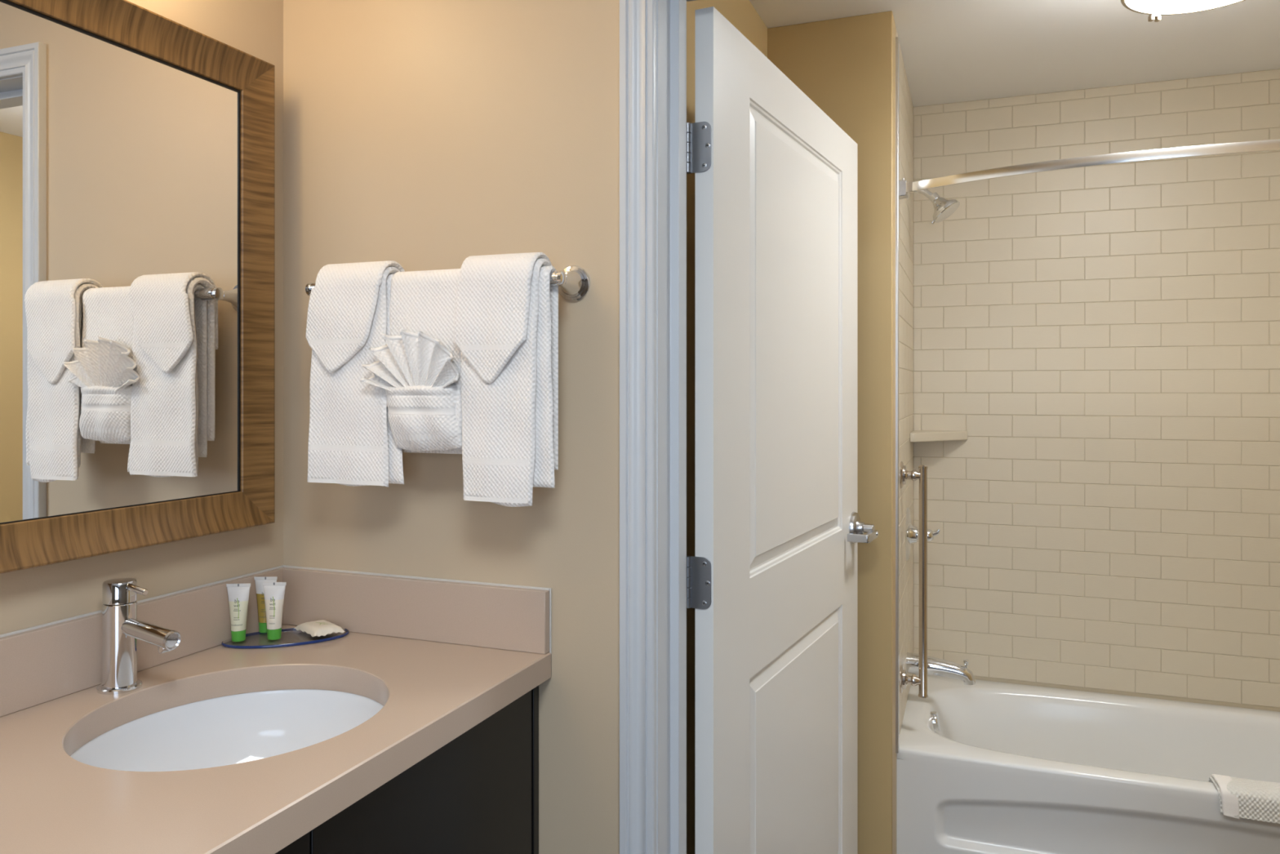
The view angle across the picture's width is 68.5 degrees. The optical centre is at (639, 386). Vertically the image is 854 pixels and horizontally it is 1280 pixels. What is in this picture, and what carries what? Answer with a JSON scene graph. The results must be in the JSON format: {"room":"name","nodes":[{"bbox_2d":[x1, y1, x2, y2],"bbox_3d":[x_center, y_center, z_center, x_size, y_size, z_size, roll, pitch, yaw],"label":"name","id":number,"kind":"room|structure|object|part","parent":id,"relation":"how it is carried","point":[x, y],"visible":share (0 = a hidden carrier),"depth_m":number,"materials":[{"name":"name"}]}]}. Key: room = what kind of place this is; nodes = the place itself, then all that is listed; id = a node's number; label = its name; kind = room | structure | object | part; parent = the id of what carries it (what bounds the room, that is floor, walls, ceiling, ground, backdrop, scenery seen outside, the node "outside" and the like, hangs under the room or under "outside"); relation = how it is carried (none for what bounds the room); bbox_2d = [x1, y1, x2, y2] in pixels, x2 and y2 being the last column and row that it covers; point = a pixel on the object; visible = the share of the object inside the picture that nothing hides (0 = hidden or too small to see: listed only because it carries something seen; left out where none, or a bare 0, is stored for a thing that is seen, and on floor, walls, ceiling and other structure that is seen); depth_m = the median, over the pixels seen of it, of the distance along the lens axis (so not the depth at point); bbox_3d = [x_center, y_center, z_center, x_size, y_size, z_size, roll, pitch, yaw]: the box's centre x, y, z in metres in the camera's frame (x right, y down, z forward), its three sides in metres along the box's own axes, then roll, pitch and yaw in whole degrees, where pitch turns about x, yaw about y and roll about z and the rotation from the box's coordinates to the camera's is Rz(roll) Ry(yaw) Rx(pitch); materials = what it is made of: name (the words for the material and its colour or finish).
{"room":"hotel bathroom","nodes":[
{"label":"hotel bathroom","id":0,"kind":"room"},
{"bbox_2d":[0,0,283,634],"bbox_3d":[-1.303,0.198,0.252,0.100,2.405,3.537,0,0,21],"label":"wall","id":1,"kind":"structure","parent":0,"point":[47,593],"depth_m":1.57,"materials":[{"name":"beige paint"}]},
{"bbox_2d":[0,0,275,573],"bbox_3d":[-0.824,-0.165,1.277,0.049,0.812,0.856,0,0,21],"label":"framed mirror","id":2,"kind":"object","parent":1,"relation":"attached to","point":[137,144],"visible":1,"depth_m":1.41,"materials":[{"name":"brown wood"}]},
{"bbox_3d":[-0.824,0.210,1.277,0.049,0.062,0.856,0,0,21],"label":"frame rail","id":3,"kind":"part","parent":2,"relation":"part of","materials":[{"name":"brown wood"}]},
{"bbox_3d":[-0.824,-0.540,1.277,0.049,0.062,0.856,0,0,21],"label":"frame rail","id":4,"kind":"part","parent":2,"relation":"part of","materials":[{"name":"brown wood"}]},
{"bbox_2d":[0,568,282,716],"bbox_3d":[-0.856,0.386,1.239,0.014,0.102,1.062,0,0,21],"label":"backsplash","id":5,"kind":"structure","parent":1,"relation":"attached to","point":[42,664],"depth_m":1.36,"materials":[{"name":"beige stone"}]},
{"bbox_2d":[283,0,619,853],"bbox_3d":[0.757,0.198,1.274,3.000,2.405,0.137,0,0,21],"label":"wall","id":6,"kind":"structure","parent":0,"point":[419,135],"depth_m":1.60,"materials":[{"name":"beige paint"}]},
{"bbox_2d":[280,567,549,653],"bbox_3d":[-0.409,0.386,1.643,0.552,0.102,0.016,0,0,21],"label":"backsplash","id":7,"kind":"structure","parent":6,"relation":"attached to","point":[476,615],"depth_m":1.62,"materials":[{"name":"beige stone"}]},
{"bbox_2d":[305,265,590,301],"bbox_3d":[-0.333,-0.169,1.576,0.507,0.059,0.092,0,0,21],"label":"towel bar","id":8,"kind":"object","parent":6,"relation":"attached to","point":[573,282],"visible":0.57,"depth_m":1.52,"materials":[{"name":"silver metal"}]},
{"bbox_2d":[307,266,404,487],"bbox_3d":[-0.468,-0.018,1.588,0.186,0.365,0.072,0,0,21],"label":"hand towel","id":9,"kind":"object","parent":8,"relation":"hanging from","point":[352,442],"visible":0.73,"depth_m":1.55,"materials":[{"name":"white fabric"}]},
{"bbox_2d":[305,260,404,372],"bbox_3d":[-0.480,-0.117,1.594,0.154,0.187,0.089,0,0,21],"label":"hand towel","id":10,"kind":"object","parent":9,"relation":"on","point":[343,300],"visible":0.79,"depth_m":1.56,"materials":[{"name":"white fabric"}]},
{"bbox_2d":[385,268,462,453],"bbox_3d":[-0.346,-0.041,1.529,0.145,0.302,0.074,0,0,21],"label":"towel","id":11,"kind":"object","parent":8,"relation":"hanging from","point":[423,419],"visible":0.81,"depth_m":1.51,"materials":[{"name":"white fabric"}]},
{"bbox_2d":[360,328,459,391],"bbox_3d":[-0.367,-0.035,1.503,0.175,0.116,0.033,0,0,21],"label":"washcloth","id":12,"kind":"object","parent":11,"relation":"in","point":[409,358],"visible":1,"depth_m":1.51,"materials":[{"name":"white fabric"}]},
{"bbox_2d":[460,257,558,506],"bbox_3d":[-0.201,-0.008,1.484,0.161,0.386,0.072,0,0,21],"label":"hand towel","id":13,"kind":"object","parent":8,"relation":"hanging from","point":[510,423],"visible":0.74,"depth_m":1.45,"materials":[{"name":"white fabric"}]},
{"bbox_2d":[453,252,551,383],"bbox_3d":[-0.214,-0.108,1.491,0.139,0.205,0.090,0,0,21],"label":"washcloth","id":14,"kind":"object","parent":13,"relation":"on","point":[491,311],"visible":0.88,"depth_m":1.46,"materials":[{"name":"white fabric"}]},
{"bbox_3d":[-0.122,-0.169,1.500,0.059,0.059,0.080,0,0,21],"label":"post","id":15,"kind":"part","parent":8,"relation":"part of","materials":[{"name":"silver metal"}]},
{"bbox_2d":[619,0,696,853],"bbox_3d":[0.519,0.339,1.365,1.119,2.122,0.169,0,0,21],"label":"door frame","id":16,"kind":"structure","parent":6,"relation":"attached to","point":[653,33],"depth_m":1.49,"materials":[{"name":"white paint"}]},
{"bbox_3d":[-0.004,0.339,1.487,0.057,2.122,0.018,0,0,21],"label":"casing","id":17,"kind":"part","parent":16,"relation":"part of","materials":[{"name":"white paint"}]},
{"bbox_2d":[686,6,878,853],"bbox_3d":[0.353,0.373,2.026,0.099,2.029,1.016,0,0,28],"label":"door","id":18,"kind":"structure","parent":6,"relation":"in","point":[772,575],"depth_m":1.86,"materials":[{"name":"white paint"}]},
{"bbox_3d":[0.565,0.364,2.431,0.030,0.081,0.081,0,0,27],"label":"lever handle","id":19,"kind":"part","parent":18,"relation":"part of","materials":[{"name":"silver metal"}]},
{"bbox_3d":[0.566,0.370,2.390,0.056,0.035,0.098,0,0,27],"label":"lever","id":20,"kind":"part","parent":18,"relation":"part of","materials":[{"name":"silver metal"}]},
{"bbox_2d":[686,0,767,853],"bbox_3d":[0.119,0.198,2.161,0.100,2.405,1.053,0,0,21],"label":"wall","id":21,"kind":"structure","parent":0,"point":[741,14],"depth_m":2.00,"materials":[{"name":"brown paint"}]},
{"bbox_2d":[767,11,895,853],"bbox_3d":[0.634,0.198,3.017,0.440,2.405,0.916,0,0,21],"label":"wall","id":22,"kind":"structure","parent":0,"point":[846,66],"depth_m":2.53,"materials":[{"name":"brown paint"}]},
{"bbox_2d":[895,27,913,853],"bbox_3d":[0.826,0.198,3.005,0.057,2.405,0.810,0,0,20],"label":"wall","id":23,"kind":"structure","parent":0,"point":[904,104],"depth_m":2.85,"materials":[{"name":"beige tile"}]},
{"bbox_2d":[899,461,928,697],"bbox_3d":[0.807,0.565,2.769,0.080,0.690,0.080,0,0,21],"label":"grab bar","id":24,"kind":"object","parent":23,"relation":"attached to","point":[905,679],"visible":1,"depth_m":2.75,"materials":[{"name":"silver metal"}]},
{"bbox_2d":[905,507,940,560],"bbox_3d":[0.912,0.477,3.029,0.105,0.172,0.172,0,0,21],"label":"shower valve","id":25,"kind":"object","parent":23,"relation":"attached to","point":[912,532],"visible":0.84,"depth_m":3.01,"materials":[{"name":"silver metal"}]},
{"bbox_3d":[0.928,0.476,3.023,0.071,0.044,0.042,0,0,21],"label":"lever","id":26,"kind":"part","parent":25,"relation":"part of","materials":[{"name":"silver metal"}]},
{"bbox_2d":[906,181,959,224],"bbox_3d":[0.938,-0.594,3.014,0.165,0.145,0.095,0,0,21],"label":"shower","id":27,"kind":"object","parent":23,"relation":"attached to","point":[944,208],"visible":0.84,"depth_m":2.99,"materials":[{"name":"silver metal"}]},
{"bbox_3d":[0.909,-0.619,3.030,0.099,0.058,0.021,0,0,21],"label":"arm","id":28,"kind":"part","parent":27,"relation":"part of","materials":[{"name":"silver metal"}]},
{"bbox_2d":[910,430,967,442],"bbox_3d":[1.028,0.171,3.242,0.184,0.031,0.210,0,0,21],"label":"corner shelf","id":29,"kind":"object","parent":23,"relation":"attached to","point":[915,435],"visible":1,"depth_m":3.23,"materials":[{"name":"beige tile"}]},
{"bbox_2d":[906,652,975,684],"bbox_3d":[0.962,0.901,3.010,0.211,0.080,0.065,0,0,21],"label":"tub spout","id":30,"kind":"object","parent":23,"relation":"attached to","point":[935,666],"visible":0.85,"depth_m":2.99,"materials":[{"name":"silver metal"}]},
{"bbox_3d":[1.034,0.882,2.982,0.017,0.035,0.017,0,0,21],"label":"diverter knob","id":31,"kind":"part","parent":30,"relation":"part of","materials":[{"name":"silver metal"}]},
{"bbox_2d":[898,139,1279,199],"bbox_3d":[1.422,-0.572,2.351,1.520,0.057,0.218,0,0,21],"label":"curtain rod","id":32,"kind":"object","parent":23,"relation":"attached to","point":[905,188],"visible":0.99,"depth_m":2.36,"materials":[{"name":"silver metal"}]},
{"bbox_2d":[906,181,917,193],"bbox_3d":[0.774,-0.569,2.682,0.030,0.028,0.021,0,0,21],"label":"rod bracket","id":33,"kind":"object","parent":32,"relation":"attached to","point":[911,187],"depth_m":2.67,"materials":[{"name":"silver metal"}]},
{"bbox_2d":[749,0,1279,106],"bbox_3d":[0.498,-1.030,0.607,3.200,0.050,5.706,0,0,21],"label":"ceiling","id":34,"kind":"structure","parent":0,"point":[953,51],"depth_m":2.72,"materials":[{"name":"white paint"}]},
{"bbox_2d":[1120,0,1244,22],"bbox_3d":[1.218,-0.925,2.030,0.321,0.160,0.315,0,0,21],"label":"ceiling lamp","id":35,"kind":"object","parent":34,"relation":"attached to","point":[1154,9],"visible":1,"depth_m":2.11,"materials":[{"name":"white glass"}]},
{"bbox_2d":[1126,0,1239,13],"bbox_3d":[1.215,-0.876,2.031,0.298,0.062,0.298,0,0,21],"label":"diffuser","id":36,"kind":"object","parent":35,"relation":"attached to","point":[1135,6],"depth_m":2.10,"materials":[{"name":"white plastic"}]},
{"bbox_2d":[913,68,1279,711],"bbox_3d":[1.719,0.198,3.140,1.740,2.405,0.100,0,0,21],"label":"wall","id":37,"kind":"structure","parent":0,"point":[1104,340],"depth_m":3.15,"materials":[{"name":"beige tile"}]},
{"bbox_3d":[0.498,1.425,0.607,3.200,0.050,5.706,0,0,21],"label":"floor","id":38,"kind":"structure","parent":0,"visible":0},
{"bbox_2d":[275,684,538,853],"bbox_3d":[-0.607,0.939,1.160,0.532,0.922,1.056,0,0,21],"label":"vanity cabinet","id":39,"kind":"object","parent":38,"relation":"on","point":[477,793],"visible":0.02,"depth_m":1.34,"materials":[{"name":"black laminate"}]},
{"bbox_2d":[0,564,551,853],"bbox_3d":[-0.601,0.405,1.149,0.558,0.146,1.080,0,0,21],"label":"countertop","id":40,"kind":"structure","parent":39,"relation":"on","point":[441,657],"depth_m":1.32,"materials":[{"name":"beige stone"}]},
{"bbox_2d":[97,577,181,694],"bbox_3d":[-0.718,0.359,1.351,0.143,0.156,0.058,0,0,21],"label":"faucet","id":41,"kind":"object","parent":40,"relation":"on","point":[122,628],"visible":1,"depth_m":1.34,"materials":[{"name":"silver metal"}]},
{"bbox_3d":[-0.755,0.296,1.365,0.045,0.031,0.045,0,0,21],"label":"handle","id":42,"kind":"part","parent":41,"relation":"part of","materials":[{"name":"silver metal"}]},
{"bbox_3d":[-0.721,0.290,1.347,0.040,0.015,0.010,0,0,28],"label":"lever","id":43,"kind":"part","parent":41,"relation":"part of","materials":[{"name":"silver metal"}]},
{"bbox_3d":[-0.701,0.351,1.340,0.098,0.037,0.027,0,0,23],"label":"spout","id":44,"kind":"part","parent":41,"relation":"part of","materials":[{"name":"silver metal"}]},
{"bbox_2d":[70,688,383,771],"bbox_3d":[-0.545,0.553,1.277,0.442,0.148,0.479,0,0,21],"label":"sink","id":45,"kind":"object","parent":40,"relation":"in","point":[237,728],"visible":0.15,"depth_m":1.45,"materials":[{"name":"white ceramic"}]},
{"bbox_2d":[221,627,349,648],"bbox_3d":[-0.612,0.434,1.630,0.207,0.005,0.108,0,0,-25],"label":"tray","id":46,"kind":"object","parent":40,"relation":"on","point":[291,628],"visible":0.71,"depth_m":1.59,"materials":[{"name":"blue glass"}]},
{"bbox_2d":[226,582,250,641],"bbox_3d":[-0.683,0.383,1.601,0.034,0.096,0.025,0,0,-40],"label":"toiletry tube","id":47,"kind":"object","parent":46,"relation":"on","point":[237,593],"visible":1,"depth_m":1.59,"materials":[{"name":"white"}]},
{"bbox_2d":[253,576,277,632],"bbox_3d":[-0.660,0.383,1.659,0.034,0.096,0.025,0,0,-37],"label":"toiletry tube","id":48,"kind":"object","parent":46,"relation":"on","point":[258,580],"visible":0.48,"depth_m":1.65,"materials":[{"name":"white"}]},
{"bbox_2d":[262,582,286,639],"bbox_3d":[-0.627,0.383,1.613,0.034,0.096,0.025,0,0,-37],"label":"toiletry tube","id":49,"kind":"object","parent":46,"relation":"on","point":[273,592],"visible":1,"depth_m":1.61,"materials":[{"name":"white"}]},
{"bbox_2d":[293,619,345,636],"bbox_3d":[-0.562,0.421,1.649,0.056,0.015,0.087,0,0,-42],"label":"packet","id":50,"kind":"object","parent":46,"relation":"on","point":[322,627],"visible":1,"depth_m":1.63,"materials":[{"name":"beige"}]},
{"bbox_3d":[-0.467,0.891,0.813,0.019,0.818,0.506,0,0,21],"label":"door","id":51,"kind":"part","parent":39,"relation":"part of","materials":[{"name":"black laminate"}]},
{"bbox_2d":[897,673,1279,853],"bbox_3d":[1.560,1.210,2.742,1.541,0.376,0.754,0,0,21],"label":"bathtub","id":52,"kind":"object","parent":38,"relation":"on","point":[988,766],"visible":0.94,"depth_m":2.64,"materials":[{"name":"white ceramic"}]},
{"bbox_3d":[0.939,1.066,2.992,0.033,0.066,0.064,0,0,21],"label":"overflow plate","id":53,"kind":"part","parent":52,"relation":"part of","materials":[{"name":"silver metal"}]},
{"bbox_2d":[1208,773,1279,823],"bbox_3d":[1.697,1.043,2.328,0.492,0.079,0.134,0,0,21],"label":"bath mat","id":54,"kind":"object","parent":52,"relation":"on","point":[1239,797],"visible":0.93,"depth_m":2.34,"materials":[{"name":"white fabric"}]}
]}

